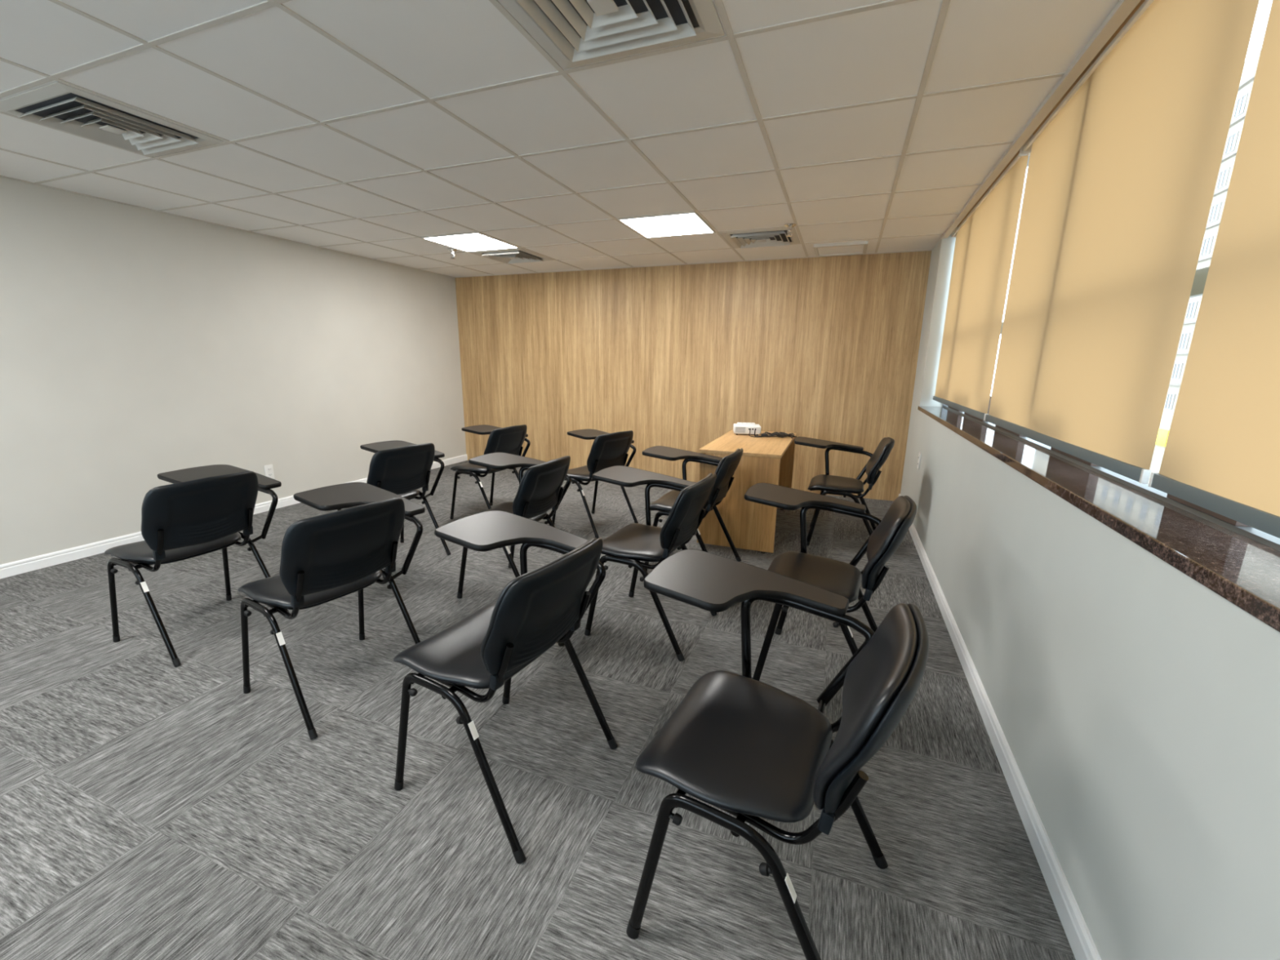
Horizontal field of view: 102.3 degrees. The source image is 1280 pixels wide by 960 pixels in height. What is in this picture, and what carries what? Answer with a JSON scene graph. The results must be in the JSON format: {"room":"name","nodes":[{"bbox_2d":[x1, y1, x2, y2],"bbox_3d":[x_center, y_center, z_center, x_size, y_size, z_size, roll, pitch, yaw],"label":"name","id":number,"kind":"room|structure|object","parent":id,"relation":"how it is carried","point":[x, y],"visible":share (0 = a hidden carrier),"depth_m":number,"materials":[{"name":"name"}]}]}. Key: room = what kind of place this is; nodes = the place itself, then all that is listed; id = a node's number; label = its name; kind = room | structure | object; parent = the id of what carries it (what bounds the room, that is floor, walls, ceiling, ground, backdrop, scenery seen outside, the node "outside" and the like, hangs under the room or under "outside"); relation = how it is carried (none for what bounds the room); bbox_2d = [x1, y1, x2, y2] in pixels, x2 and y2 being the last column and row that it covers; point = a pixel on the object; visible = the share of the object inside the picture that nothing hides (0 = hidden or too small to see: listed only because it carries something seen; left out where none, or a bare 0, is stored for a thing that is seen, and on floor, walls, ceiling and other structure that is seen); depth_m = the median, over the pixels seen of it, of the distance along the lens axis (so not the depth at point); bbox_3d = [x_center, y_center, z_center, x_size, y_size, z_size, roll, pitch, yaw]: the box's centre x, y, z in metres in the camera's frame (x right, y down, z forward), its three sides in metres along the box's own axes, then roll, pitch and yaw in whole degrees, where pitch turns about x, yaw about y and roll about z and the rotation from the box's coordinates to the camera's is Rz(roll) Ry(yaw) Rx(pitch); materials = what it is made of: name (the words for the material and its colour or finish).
{"room":"classroom","nodes":[
{"label":"classroom","id":0,"kind":"room"},
{"bbox_2d":[0,177,466,564],"bbox_3d":[-3.954,-0.767,3.216,0.120,2.710,8.408,6,14,20],"label":"wall","id":1,"kind":"structure","parent":0,"point":[137,344],"depth_m":4.00,"materials":[{"name":"white paint"}]},
{"bbox_2d":[0,453,467,578],"bbox_3d":[-3.907,0.518,3.486,0.014,0.085,8.208,6,14,20],"label":"baseboard","id":2,"kind":"structure","parent":1,"relation":"attached to","point":[13,568],"depth_m":3.60,"materials":[{"name":"white"}]},
{"bbox_2d":[263,464,275,479],"bbox_3d":[-3.389,-0.072,4.713,0.014,0.136,0.076,6,14,20],"label":"power outlet","id":3,"kind":"object","parent":1,"relation":"attached to","point":[268,469],"visible":0.91,"depth_m":4.71,"materials":[{"name":"white plastic"}]},
{"bbox_2d":[266,466,271,471],"bbox_3d":[-3.385,-0.097,4.706,0.004,0.038,0.040,6,14,20],"label":"socket","id":4,"kind":"object","parent":3,"relation":"attached to","point":[268,468],"depth_m":4.71,"materials":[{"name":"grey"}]},
{"bbox_2d":[0,460,1075,959],"bbox_3d":[-1.292,0.865,2.525,5.826,0.100,8.408,6,14,20],"label":"floor","id":5,"kind":"structure","parent":0,"point":[152,808],"depth_m":1.70,"materials":[{"name":"carpet"}]},
{"bbox_2d":[104,464,289,666],"bbox_3d":[-2.284,0.339,2.693,0.744,0.838,0.712,6,14,22],"label":"chair","id":6,"kind":"object","parent":5,"relation":"on","point":[205,509],"visible":0.99,"depth_m":2.44,"materials":[{"name":"black plastic"}]},
{"bbox_2d":[237,482,425,739],"bbox_3d":[-1.325,0.446,2.279,0.744,0.838,0.712,8,15,30],"label":"chair","id":7,"kind":"object","parent":5,"relation":"on","point":[326,557],"visible":1,"depth_m":2.01,"materials":[{"name":"black"}]},
{"bbox_2d":[337,440,451,578],"bbox_3d":[-1.753,0.126,3.655,0.744,0.838,0.712,8,15,28],"label":"chair","id":8,"kind":"object","parent":5,"relation":"on","point":[400,468],"visible":0.7,"depth_m":3.41,"materials":[{"name":"black plastic"}]},
{"bbox_2d":[449,424,530,519],"bbox_3d":[-1.357,-0.108,4.695,0.744,0.838,0.712,7,14,25],"label":"chair","id":9,"kind":"object","parent":5,"relation":"on","point":[510,439],"visible":0.77,"depth_m":4.43,"materials":[{"name":"black plastic"}]},
{"bbox_2d":[393,510,617,863],"bbox_3d":[-0.474,0.562,1.816,0.744,0.838,0.712,8,15,28],"label":"chair","id":10,"kind":"object","parent":5,"relation":"on","point":[542,607],"visible":1,"depth_m":1.56,"materials":[{"name":"black"}]},
{"bbox_2d":[457,452,571,598],"bbox_3d":[-0.777,0.240,3.207,0.744,0.838,0.712,6,14,21],"label":"chair","id":11,"kind":"object","parent":5,"relation":"on","point":[540,490],"visible":0.77,"depth_m":2.99,"materials":[{"name":"black plastic"}]},
{"bbox_2d":[551,428,638,538],"bbox_3d":[-0.393,-0.042,4.457,0.744,0.838,0.712,11,16,37],"label":"chair","id":12,"kind":"object","parent":5,"relation":"on","point":[608,450],"visible":0.9,"depth_m":4.15,"materials":[{"name":"black plastic"}]},
{"bbox_2d":[584,465,716,661],"bbox_3d":[0.035,0.345,2.793,0.744,0.838,0.712,7,14,25],"label":"chair","id":13,"kind":"object","parent":5,"relation":"on","point":[634,543],"visible":0.97,"depth_m":2.56,"materials":[{"name":"black"}]},
{"bbox_2d":[641,445,742,571],"bbox_3d":[0.325,0.172,3.563,0.744,0.838,0.712,6,14,23],"label":"chair","id":14,"kind":"object","parent":5,"relation":"on","point":[726,468],"visible":0.7,"depth_m":3.44,"materials":[{"name":"black plastic"}]},
{"bbox_2d":[697,429,796,553],"bbox_3d":[0.942,0.030,4.394,0.597,0.745,1.285,6,14,20],"label":"desk","id":15,"kind":"object","parent":5,"relation":"on","point":[751,526],"visible":0.72,"depth_m":3.83,"materials":[{"name":"brown wood"}]},
{"bbox_2d":[733,422,760,435],"bbox_3d":[0.970,-0.467,4.681,0.236,0.098,0.202,2,13,7],"label":"projector","id":16,"kind":"object","parent":15,"relation":"on","point":[740,428],"visible":0.99,"depth_m":4.59,"materials":[{"name":"white plastic"}]},
{"bbox_2d":[735,426,745,432],"bbox_3d":[0.895,-0.447,4.592,0.086,0.047,0.004,2,13,7],"label":"grille","id":17,"kind":"object","parent":16,"relation":"attached to","point":[740,431],"depth_m":4.59,"materials":[{"name":"white plastic"}]},
{"bbox_2d":[748,430,796,438],"bbox_3d":[1.165,-0.407,4.519,0.416,0.057,0.164,3,13,9],"label":"power cable","id":18,"kind":"object","parent":15,"relation":"on","point":[780,434],"visible":1,"depth_m":4.49,"materials":[{"name":"black rubber"}]},
{"bbox_2d":[626,549,928,959],"bbox_3d":[0.302,0.669,1.389,0.744,0.838,0.712,8,15,28],"label":"chair","id":19,"kind":"object","parent":5,"relation":"on","point":[746,748],"visible":1,"depth_m":1.20,"materials":[{"name":"black"}]},
{"bbox_2d":[744,482,916,680],"bbox_3d":[0.806,0.447,2.385,0.744,0.838,0.712,7,14,25],"label":"chair","id":20,"kind":"object","parent":5,"relation":"on","point":[836,576],"visible":0.87,"depth_m":2.27,"materials":[{"name":"black"}]},
{"bbox_2d":[794,436,894,546],"bbox_3d":[1.586,0.051,4.158,0.744,0.838,0.712,6,14,21],"label":"chair","id":21,"kind":"object","parent":5,"relation":"on","point":[826,483],"visible":0.97,"depth_m":3.98,"materials":[{"name":"black plastic"}]},
{"bbox_2d":[0,0,1119,277],"bbox_3d":[-1.332,-1.551,2.000,5.476,0.024,8.208,6,14,20],"label":"ceiling","id":22,"kind":"structure","parent":0,"point":[369,129],"depth_m":2.26,"materials":[{"name":"white tile"}]},
{"bbox_2d":[0,81,223,156],"bbox_3d":[-2.439,-1.630,2.384,0.590,0.027,0.590,6,14,20],"label":"ceiling vent","id":23,"kind":"object","parent":22,"relation":"in","point":[59,105],"visible":1,"depth_m":2.32,"materials":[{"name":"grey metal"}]},
{"bbox_2d":[447,248,457,258],"bbox_3d":[-1.816,-2.189,4.992,0.092,0.081,0.092,6,14,20],"label":"sprinkler","id":24,"kind":"object","parent":22,"relation":"attached to","point":[451,251],"visible":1,"depth_m":4.98,"materials":[{"name":"silver metal"}]},
{"bbox_2d":[422,232,519,252],"bbox_3d":[-1.525,-2.157,4.684,0.597,0.010,0.605,6,14,20],"label":"recessed light","id":25,"kind":"object","parent":22,"relation":"in","point":[472,242],"visible":1,"depth_m":4.65,"materials":[{"name":"white plastic"}]},
{"bbox_2d":[471,248,551,263],"bbox_3d":[-1.296,-2.275,5.263,0.590,0.027,0.590,6,14,20],"label":"ceiling vent","id":26,"kind":"object","parent":22,"relation":"in","point":[516,255],"visible":1,"depth_m":5.18,"materials":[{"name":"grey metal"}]},
{"bbox_2d":[498,0,724,69],"bbox_3d":[-0.109,-1.401,1.510,0.590,0.027,0.590,6,14,20],"label":"ceiling vent","id":27,"kind":"object","parent":22,"relation":"in","point":[574,33],"visible":1,"depth_m":1.61,"materials":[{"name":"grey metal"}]},
{"bbox_2d":[617,212,715,238],"bbox_3d":[0.223,-1.986,4.028,0.597,0.010,0.605,6,14,20],"label":"recessed light","id":28,"kind":"object","parent":22,"relation":"in","point":[691,223],"visible":1,"depth_m":4.00,"materials":[{"name":"white plastic"}]},
{"bbox_2d":[720,226,799,248],"bbox_3d":[1.035,-2.047,4.388,0.590,0.027,0.590,6,14,20],"label":"ceiling vent","id":29,"kind":"object","parent":22,"relation":"in","point":[768,237],"visible":0.95,"depth_m":4.34,"materials":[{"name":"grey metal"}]},
{"bbox_2d":[784,222,796,236],"bbox_3d":[1.151,-1.916,3.957,0.092,0.081,0.092,6,14,20],"label":"sprinkler","id":30,"kind":"object","parent":22,"relation":"attached to","point":[789,226],"visible":1,"depth_m":3.94,"materials":[{"name":"silver metal"}]},
{"bbox_2d":[813,240,868,257],"bbox_3d":[1.843,-2.120,4.735,0.450,0.026,0.450,6,14,20],"label":"access hatch","id":31,"kind":"object","parent":22,"relation":"attached to","point":[854,247],"visible":1,"depth_m":4.69,"materials":[{"name":"white plastic"}]},
{"bbox_2d":[454,250,931,501],"bbox_3d":[0.156,-1.359,6.017,5.476,2.710,0.100,6,14,20],"label":"wall","id":32,"kind":"structure","parent":0,"point":[827,348],"depth_m":5.73,"materials":[{"name":"brown wood"}]},
{"bbox_2d":[900,234,1279,959],"bbox_3d":[1.322,-0.250,1.237,0.245,2.710,8.408,6,14,20],"label":"wall","id":33,"kind":"structure","parent":0,"point":[1135,705],"depth_m":1.18,"materials":[{"name":"grey paint"}]},
{"bbox_2d":[916,452,921,469],"bbox_3d":[2.315,-0.160,4.276,0.014,0.136,0.076,6,14,20],"label":"power outlet","id":34,"kind":"object","parent":33,"relation":"attached to","point":[920,453],"visible":1,"depth_m":4.25,"materials":[{"name":"white plastic"}]},
{"bbox_2d":[898,493,1101,959],"bbox_3d":[1.186,1.017,1.575,0.014,0.085,8.208,6,14,20],"label":"baseboard","id":35,"kind":"structure","parent":33,"relation":"attached to","point":[1082,944],"depth_m":1.61,"materials":[{"name":"white"}]},
{"bbox_2d":[941,0,1141,239],"bbox_3d":[1.137,-1.295,0.769,0.048,0.168,7.650,6,14,20],"label":"trim","id":36,"kind":"structure","parent":33,"relation":"attached to","point":[1123,8],"depth_m":1.97,"materials":[{"name":"grey"}]},
{"bbox_2d":[917,155,1279,632],"bbox_3d":[1.650,-0.847,1.985,0.247,1.572,5.250,6,14,20],"label":"window","id":37,"kind":"structure","parent":33,"relation":"in","point":[1239,562],"depth_m":1.24,"materials":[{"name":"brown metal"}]},
{"bbox_2d":[932,146,1030,420],"bbox_3d":[2.253,-1.227,3.514,0.086,1.461,1.843,6,14,20],"label":"roller blind","id":38,"kind":"object","parent":37,"relation":"attached to","point":[985,237],"visible":0.89,"depth_m":3.22,"materials":[{"name":"fabric"}]},
{"bbox_2d":[984,0,1259,484],"bbox_3d":[1.620,-0.869,1.920,0.086,1.461,1.650,6,14,20],"label":"roller blind","id":39,"kind":"object","parent":37,"relation":"attached to","point":[1123,170],"visible":0.99,"depth_m":1.57,"materials":[{"name":"fabric"}]},
{"bbox_2d":[1147,0,1279,537],"bbox_3d":[1.005,-0.522,0.371,0.086,1.461,1.685,6,14,20],"label":"roller blind","id":40,"kind":"object","parent":37,"relation":"attached to","point":[1221,455],"visible":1,"depth_m":1.06,"materials":[{"name":"fabric"}]},
{"label":"outside","id":41,"kind":"structure","parent":0,"visible":0},
{"bbox_3d":[43.199,7.854,28.566,58.000,0.300,200.000,6,14,20],"label":"ground","id":42,"kind":"structure","parent":41,"visible":0},
{"bbox_2d":[1147,49,1261,484],"bbox_3d":[58.774,-17.172,49.742,12.350,39.400,60.000,6,14,20],"label":"apartment building","id":43,"kind":"structure","parent":42,"relation":"on","point":[1250,67],"depth_m":46.82,"materials":[{"name":"beige"}]},
{"bbox_2d":[1155,428,1168,447],"bbox_3d":[51.703,-4.293,51.371,0.120,1.600,3.000,6,14,20],"label":"street sign","id":44,"kind":"object","parent":43,"relation":"attached to","point":[1162,435],"visible":0.43,"depth_m":50.67,"materials":[{"name":"yellow"}]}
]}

